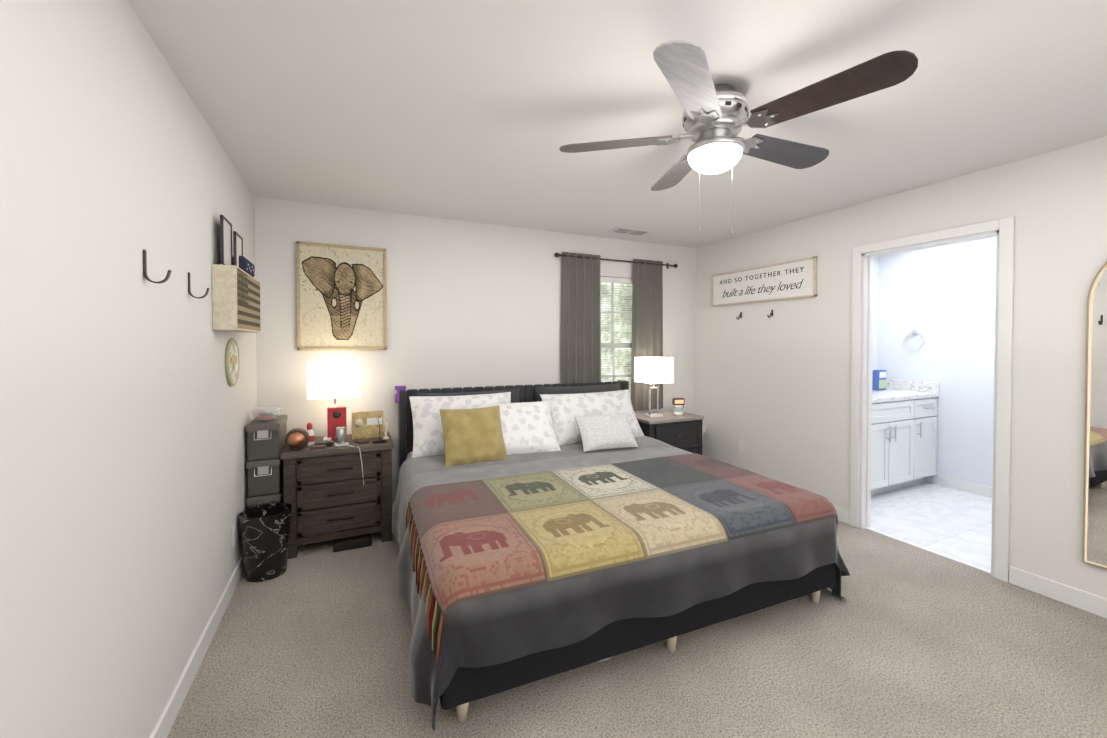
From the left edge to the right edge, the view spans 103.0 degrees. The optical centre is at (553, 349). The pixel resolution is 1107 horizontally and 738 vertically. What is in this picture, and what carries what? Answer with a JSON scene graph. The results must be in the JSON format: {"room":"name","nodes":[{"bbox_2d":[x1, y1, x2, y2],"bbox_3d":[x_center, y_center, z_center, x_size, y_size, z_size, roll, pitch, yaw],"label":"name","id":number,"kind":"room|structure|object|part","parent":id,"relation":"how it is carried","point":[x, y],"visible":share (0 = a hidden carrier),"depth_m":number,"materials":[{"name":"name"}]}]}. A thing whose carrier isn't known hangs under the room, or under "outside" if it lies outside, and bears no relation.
{"room":"bedroom","nodes":[
{"label":"bedroom","id":0,"kind":"room"},
{"bbox_2d":[0,0,256,737],"bbox_3d":[-1.196,0.162,1.009,0.110,2.440,4.915,0,1,-25],"label":"wall","id":1,"kind":"structure","parent":0,"point":[126,418],"depth_m":1.22,"materials":[{"name":"paint"}]},
{"bbox_2d":[143,249,171,283],"bbox_3d":[-1.304,-0.272,1.451,0.069,0.107,0.016,0,1,-25],"label":"hook","id":2,"kind":"object","parent":1,"relation":"attached to","point":[167,277],"visible":1,"depth_m":1.44,"materials":[{"name":"brown metal"}]},
{"bbox_2d":[149,553,243,737],"bbox_3d":[-1.137,1.331,1.055,0.018,0.100,4.695,0,1,-25],"label":"baseboard","id":3,"kind":"structure","parent":1,"relation":"attached to","point":[165,722],"depth_m":1.84,"materials":[{"name":"white wood"}]},
{"bbox_2d":[188,272,209,298],"bbox_3d":[-1.489,-0.268,1.850,0.069,0.107,0.016,0,1,-25],"label":"hook","id":4,"kind":"object","parent":1,"relation":"attached to","point":[190,293],"visible":1,"depth_m":1.84,"materials":[{"name":"brown metal"}]},
{"bbox_2d":[225,338,239,385],"bbox_3d":[-1.812,0.071,2.489,0.017,0.270,0.270,0,1,-25],"label":"wall plaque","id":5,"kind":"object","parent":1,"relation":"attached to","point":[232,362],"visible":1,"depth_m":2.45,"materials":[{"name":"beige"}]},
{"bbox_2d":[232,522,236,546],"bbox_3d":[-1.824,1.058,2.521,0.008,0.115,0.070,0,1,-25],"label":"electrical outlet","id":6,"kind":"object","parent":1,"relation":"attached to","point":[234,533],"visible":1,"depth_m":2.51,"materials":[{"name":"white plastic"}]},
{"bbox_2d":[212,215,259,332],"bbox_3d":[-1.752,-0.386,2.454,0.102,0.570,0.640,0,1,-25],"label":"organizer","id":7,"kind":"object","parent":1,"relation":"attached to","point":[235,295],"visible":1,"depth_m":2.24,"materials":[{"name":"brown wood"}]},
{"bbox_2d":[254,196,695,502],"bbox_3d":[0.537,0.107,4.461,5.940,2.440,0.110,0,1,-25],"label":"wall","id":8,"kind":"structure","parent":0,"point":[473,304],"depth_m":3.71,"materials":[{"name":"paint"}]},
{"bbox_2d":[296,241,386,349],"bbox_3d":[-1.610,-0.396,3.375,0.617,0.800,0.035,0,1,-25],"label":"framed picture","id":9,"kind":"object","parent":8,"relation":"attached to","point":[341,298],"visible":1,"depth_m":3.36},
{"bbox_2d":[554,252,677,410],"bbox_3d":[0.664,0.053,4.426,1.447,1.950,0.057,0,1,-25],"label":"curtains","id":10,"kind":"object","parent":8,"relation":"attached to","point":[580,362],"visible":0.75,"depth_m":4.30,"materials":[{"name":"grey fabric"}]},
{"bbox_2d":[600,275,632,380],"bbox_3d":[0.619,-0.068,4.496,0.900,1.351,0.110,0,1,-25],"label":"window","id":11,"kind":"structure","parent":8,"relation":"in","point":[613,328],"depth_m":4.51,"materials":[{"name":"white wood"}]},
{"bbox_2d":[600,276,632,398],"bbox_3d":[0.630,-0.071,4.472,0.860,1.315,0.033,0,1,-25],"label":"window blinds","id":12,"kind":"object","parent":11,"relation":"attached to","point":[616,280],"visible":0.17,"depth_m":4.46,"materials":[{"name":"white plastic"}]},
{"bbox_2d":[127,0,1106,247],"bbox_3d":[1.498,-1.118,2.239,6.050,0.080,4.915,0,1,-25],"label":"ceiling","id":13,"kind":"structure","parent":0,"point":[480,111],"depth_m":1.88,"materials":[{"name":"paint"}]},
{"bbox_2d":[609,226,651,235],"bbox_3d":[0.716,-1.100,4.106,0.360,0.012,0.180,0,1,-25],"label":"ceiling vent","id":14,"kind":"object","parent":13,"relation":"in","point":[630,231],"visible":1,"depth_m":4.08,"materials":[{"name":"white metal"}]},
{"bbox_2d":[559,40,917,234],"bbox_3d":[0.727,-0.776,1.871,1.224,0.589,1.273,0,1,-25],"label":"ceiling fan","id":15,"kind":"object","parent":13,"relation":"hanging from","point":[714,118],"visible":1,"depth_m":1.69,"materials":[{"name":"silver metal"}]},
{"bbox_2d":[167,521,1106,737],"bbox_3d":[0.671,1.398,1.895,4.225,0.060,4.915,0,1,-25],"label":"floor carpet","id":16,"kind":"object","parent":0,"point":[904,640],"visible":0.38,"depth_m":1.88,"materials":[{"name":"beige carpet"}]},
{"bbox_2d":[238,503,291,581],"bbox_3d":[-1.731,1.159,2.654,0.270,0.385,0.243,0,1,-25],"label":"trash can","id":17,"kind":"object","parent":16,"relation":"on","point":[265,531],"visible":1,"depth_m":2.58,"materials":[{"name":"plastic"}]},
{"bbox_2d":[245,405,287,507],"bbox_3d":[-1.928,0.866,2.979,0.186,0.970,0.416,0,1,-25],"label":"storage bins","id":18,"kind":"object","parent":16,"relation":"on","point":[266,432],"visible":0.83,"depth_m":2.82,"materials":[{"name":"grey fabric"}]},
{"bbox_2d":[281,362,393,558],"bbox_3d":[-1.523,0.723,3.154,0.681,1.250,0.505,0,1,-25],"label":"nightstand","id":19,"kind":"object","parent":16,"relation":"on","point":[337,480],"visible":1,"depth_m":3.00,"materials":[{"name":"brown wood"}]},
{"bbox_2d":[307,362,359,440],"bbox_3d":[-1.581,0.377,3.185,0.335,0.560,0.170,0,1,-25],"label":"lamp","id":20,"kind":"object","parent":19,"relation":"on","point":[339,379],"depth_m":3.11,"materials":[{"name":"white fabric"}]},
{"bbox_2d":[392,380,849,730],"bbox_3d":[0.153,0.822,2.922,2.271,1.060,2.280,0,1,-23],"label":"bed","id":21,"kind":"object","parent":16,"relation":"on","point":[540,531],"visible":1,"depth_m":2.08,"materials":[{"name":"fabric"}]},
{"bbox_2d":[395,386,405,402],"bbox_3d":[-1.195,0.348,3.442,0.085,0.130,0.043,0,1,-23],"label":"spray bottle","id":22,"kind":"object","parent":21,"relation":"on","point":[400,396],"depth_m":3.42,"materials":[{"name":"purple plastic"}]},
{"bbox_3d":[-0.264,0.721,3.895,2.090,0.830,0.160,0,1,-23],"label":"headboard","id":23,"kind":"part","parent":21,"relation":"part of","materials":[{"name":"wood"}]},
{"bbox_2d":[409,453,837,614],"bbox_3d":[0.370,0.866,2.407,2.123,0.171,1.060,0,1,-23],"label":"throw","id":24,"kind":"object","parent":21,"relation":"on","point":[531,543],"depth_m":2.03,"materials":[{"name":"multicoloured fabric"}]},
{"bbox_3d":[0.156,1.187,2.908,2.070,0.330,2.080,0,1,-23],"label":"frame","id":25,"kind":"part","parent":21,"relation":"part of","materials":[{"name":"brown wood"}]},
{"bbox_2d":[634,357,703,454],"bbox_3d":[1.131,0.703,4.426,0.674,1.250,0.391,0,1,-25],"label":"nightstand","id":26,"kind":"object","parent":16,"relation":"on","point":[678,427],"visible":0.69,"depth_m":4.30,"materials":[{"name":"black wood"}]},
{"bbox_2d":[634,357,672,417],"bbox_3d":[1.001,0.373,4.405,0.270,0.590,0.270,0,1,-25],"label":"lamp","id":27,"kind":"object","parent":26,"relation":"on","point":[649,370],"depth_m":4.32,"materials":[{"name":"white fabric"}]},
{"bbox_2d":[702,426,705,451],"bbox_3d":[1.532,1.072,4.684,0.178,0.504,0.178,0,1,-25],"label":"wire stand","id":28,"kind":"object","parent":16,"relation":"on","point":[703,429],"visible":0.21,"depth_m":4.62,"materials":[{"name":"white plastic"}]},
{"bbox_2d":[872,256,878,378],"bbox_3d":[2.767,0.106,4.509,1.635,2.440,0.110,0,1,-25],"label":"wall","id":29,"kind":"structure","parent":0,"point":[875,312],"depth_m":4.78,"materials":[{"name":"white paint"}]},
{"bbox_2d":[872,378,878,389],"bbox_3d":[2.817,0.372,4.463,1.584,0.099,0.020,0,1,-25],"label":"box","id":30,"kind":"structure","parent":29,"relation":"attached to","point":[875,381],"depth_m":4.54,"materials":[{"name":"blue cardboard"}]},
{"bbox_2d":[695,136,1106,598],"bbox_3d":[2.633,0.135,2.724,0.110,2.440,4.805,0,1,-25],"label":"wall","id":31,"kind":"structure","parent":0,"point":[774,391],"depth_m":2.89,"materials":[{"name":"paint"}]},
{"bbox_2d":[739,439,744,451],"bbox_3d":[1.839,0.940,4.306,0.008,0.115,0.070,0,1,-25],"label":"electrical outlet","id":32,"kind":"object","parent":31,"relation":"attached to","point":[742,445],"visible":1,"depth_m":4.29,"materials":[{"name":"white plastic"}]},
{"bbox_2d":[712,256,816,306],"bbox_3d":[1.907,-0.605,4.109,0.030,0.325,1.130,0,1,-25],"label":"sign board","id":33,"kind":"object","parent":31,"relation":"attached to","point":[794,279],"visible":1,"depth_m":4.01,"materials":[{"name":"white wood"}]},
{"bbox_2d":[835,507,849,524],"bbox_3d":[1.919,1.282,4.129,0.018,0.100,1.660,0,1,-25],"label":"baseboard","id":34,"kind":"structure","parent":31,"relation":"attached to","point":[843,515],"depth_m":3.41,"materials":[{"name":"white wood"}]},
{"bbox_2d":[849,217,1014,582],"bbox_3d":[2.516,0.290,2.978,0.146,2.122,0.894,0,1,-25],"label":"door frame","id":35,"kind":"structure","parent":31,"relation":"attached to","point":[861,370],"depth_m":2.77,"materials":[{"name":"white wood"}]},
{"bbox_2d":[1009,566,1106,618],"bbox_3d":[3.086,1.322,1.612,0.018,0.100,2.090,0,1,-25],"label":"baseboard","id":36,"kind":"structure","parent":31,"relation":"attached to","point":[1075,597],"depth_m":2.37,"materials":[{"name":"white wood"}]},
{"bbox_2d":[1082,262,1106,568],"bbox_3d":[2.929,0.247,1.926,0.024,1.736,0.796,0,1,-25],"label":"arched mirror","id":37,"kind":"object","parent":31,"relation":"attached to","point":[1095,506],"visible":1,"depth_m":2.25,"materials":[{"name":"clear glass"}]},
{"bbox_2d":[877,237,995,486],"bbox_3d":[4.143,0.120,3.615,0.110,2.440,2.890,0,1,-25],"label":"wall","id":38,"kind":"structure","parent":0,"point":[940,300],"depth_m":4.22,"materials":[{"name":"white paint"}]},
{"bbox_2d":[879,378,938,393],"bbox_3d":[3.644,0.371,4.538,0.020,0.099,0.539,0,1,-25],"label":"backsplash","id":39,"kind":"structure","parent":38,"relation":"attached to","point":[888,384],"depth_m":4.52,"materials":[{"name":"white stone"}]},
{"bbox_2d":[903,330,923,349],"bbox_3d":[3.662,-0.098,4.474,0.035,0.200,0.180,0,1,-25],"label":"towel ring","id":40,"kind":"object","parent":38,"relation":"attached to","point":[914,332],"visible":1,"depth_m":4.46,"materials":[{"name":"silver metal"}]},
{"bbox_2d":[938,475,991,497],"bbox_3d":[4.205,1.295,3.353,0.014,0.100,2.110,0,1,-25],"label":"baseboard","id":41,"kind":"structure","parent":38,"relation":"attached to","point":[969,487],"depth_m":4.11,"materials":[{"name":"white wood"}]},
{"label":"outside","id":42,"kind":"structure","parent":0,"visible":0},
{"bbox_2d":[600,282,631,397],"bbox_3d":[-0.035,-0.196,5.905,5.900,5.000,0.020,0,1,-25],"label":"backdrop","id":43,"kind":"structure","parent":42,"point":[619,334],"depth_m":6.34,"materials":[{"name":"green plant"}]},
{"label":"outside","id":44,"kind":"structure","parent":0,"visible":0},
{"bbox_2d":[865,482,991,573],"bbox_3d":[3.365,1.374,3.274,1.825,0.064,2.890,0,1,-25],"label":"floor","id":45,"kind":"structure","parent":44,"point":[951,524],"depth_m":3.45,"materials":[{"name":"white tile"}]},
{"bbox_2d":[871,394,938,494],"bbox_3d":[2.940,0.896,4.217,1.574,0.862,0.584,0,1,-25],"label":"bathroom vanity","id":46,"kind":"object","parent":45,"relation":"on","point":[904,437],"depth_m":4.09,"materials":[{"name":"white wood"}]},
{"bbox_2d":[872,386,934,401],"bbox_3d":[2.931,0.445,4.219,1.584,0.040,0.559,0,1,-25],"label":"countertop","id":47,"kind":"structure","parent":46,"relation":"on","point":[878,395],"depth_m":4.18,"materials":[{"name":"white stone"}]}
]}

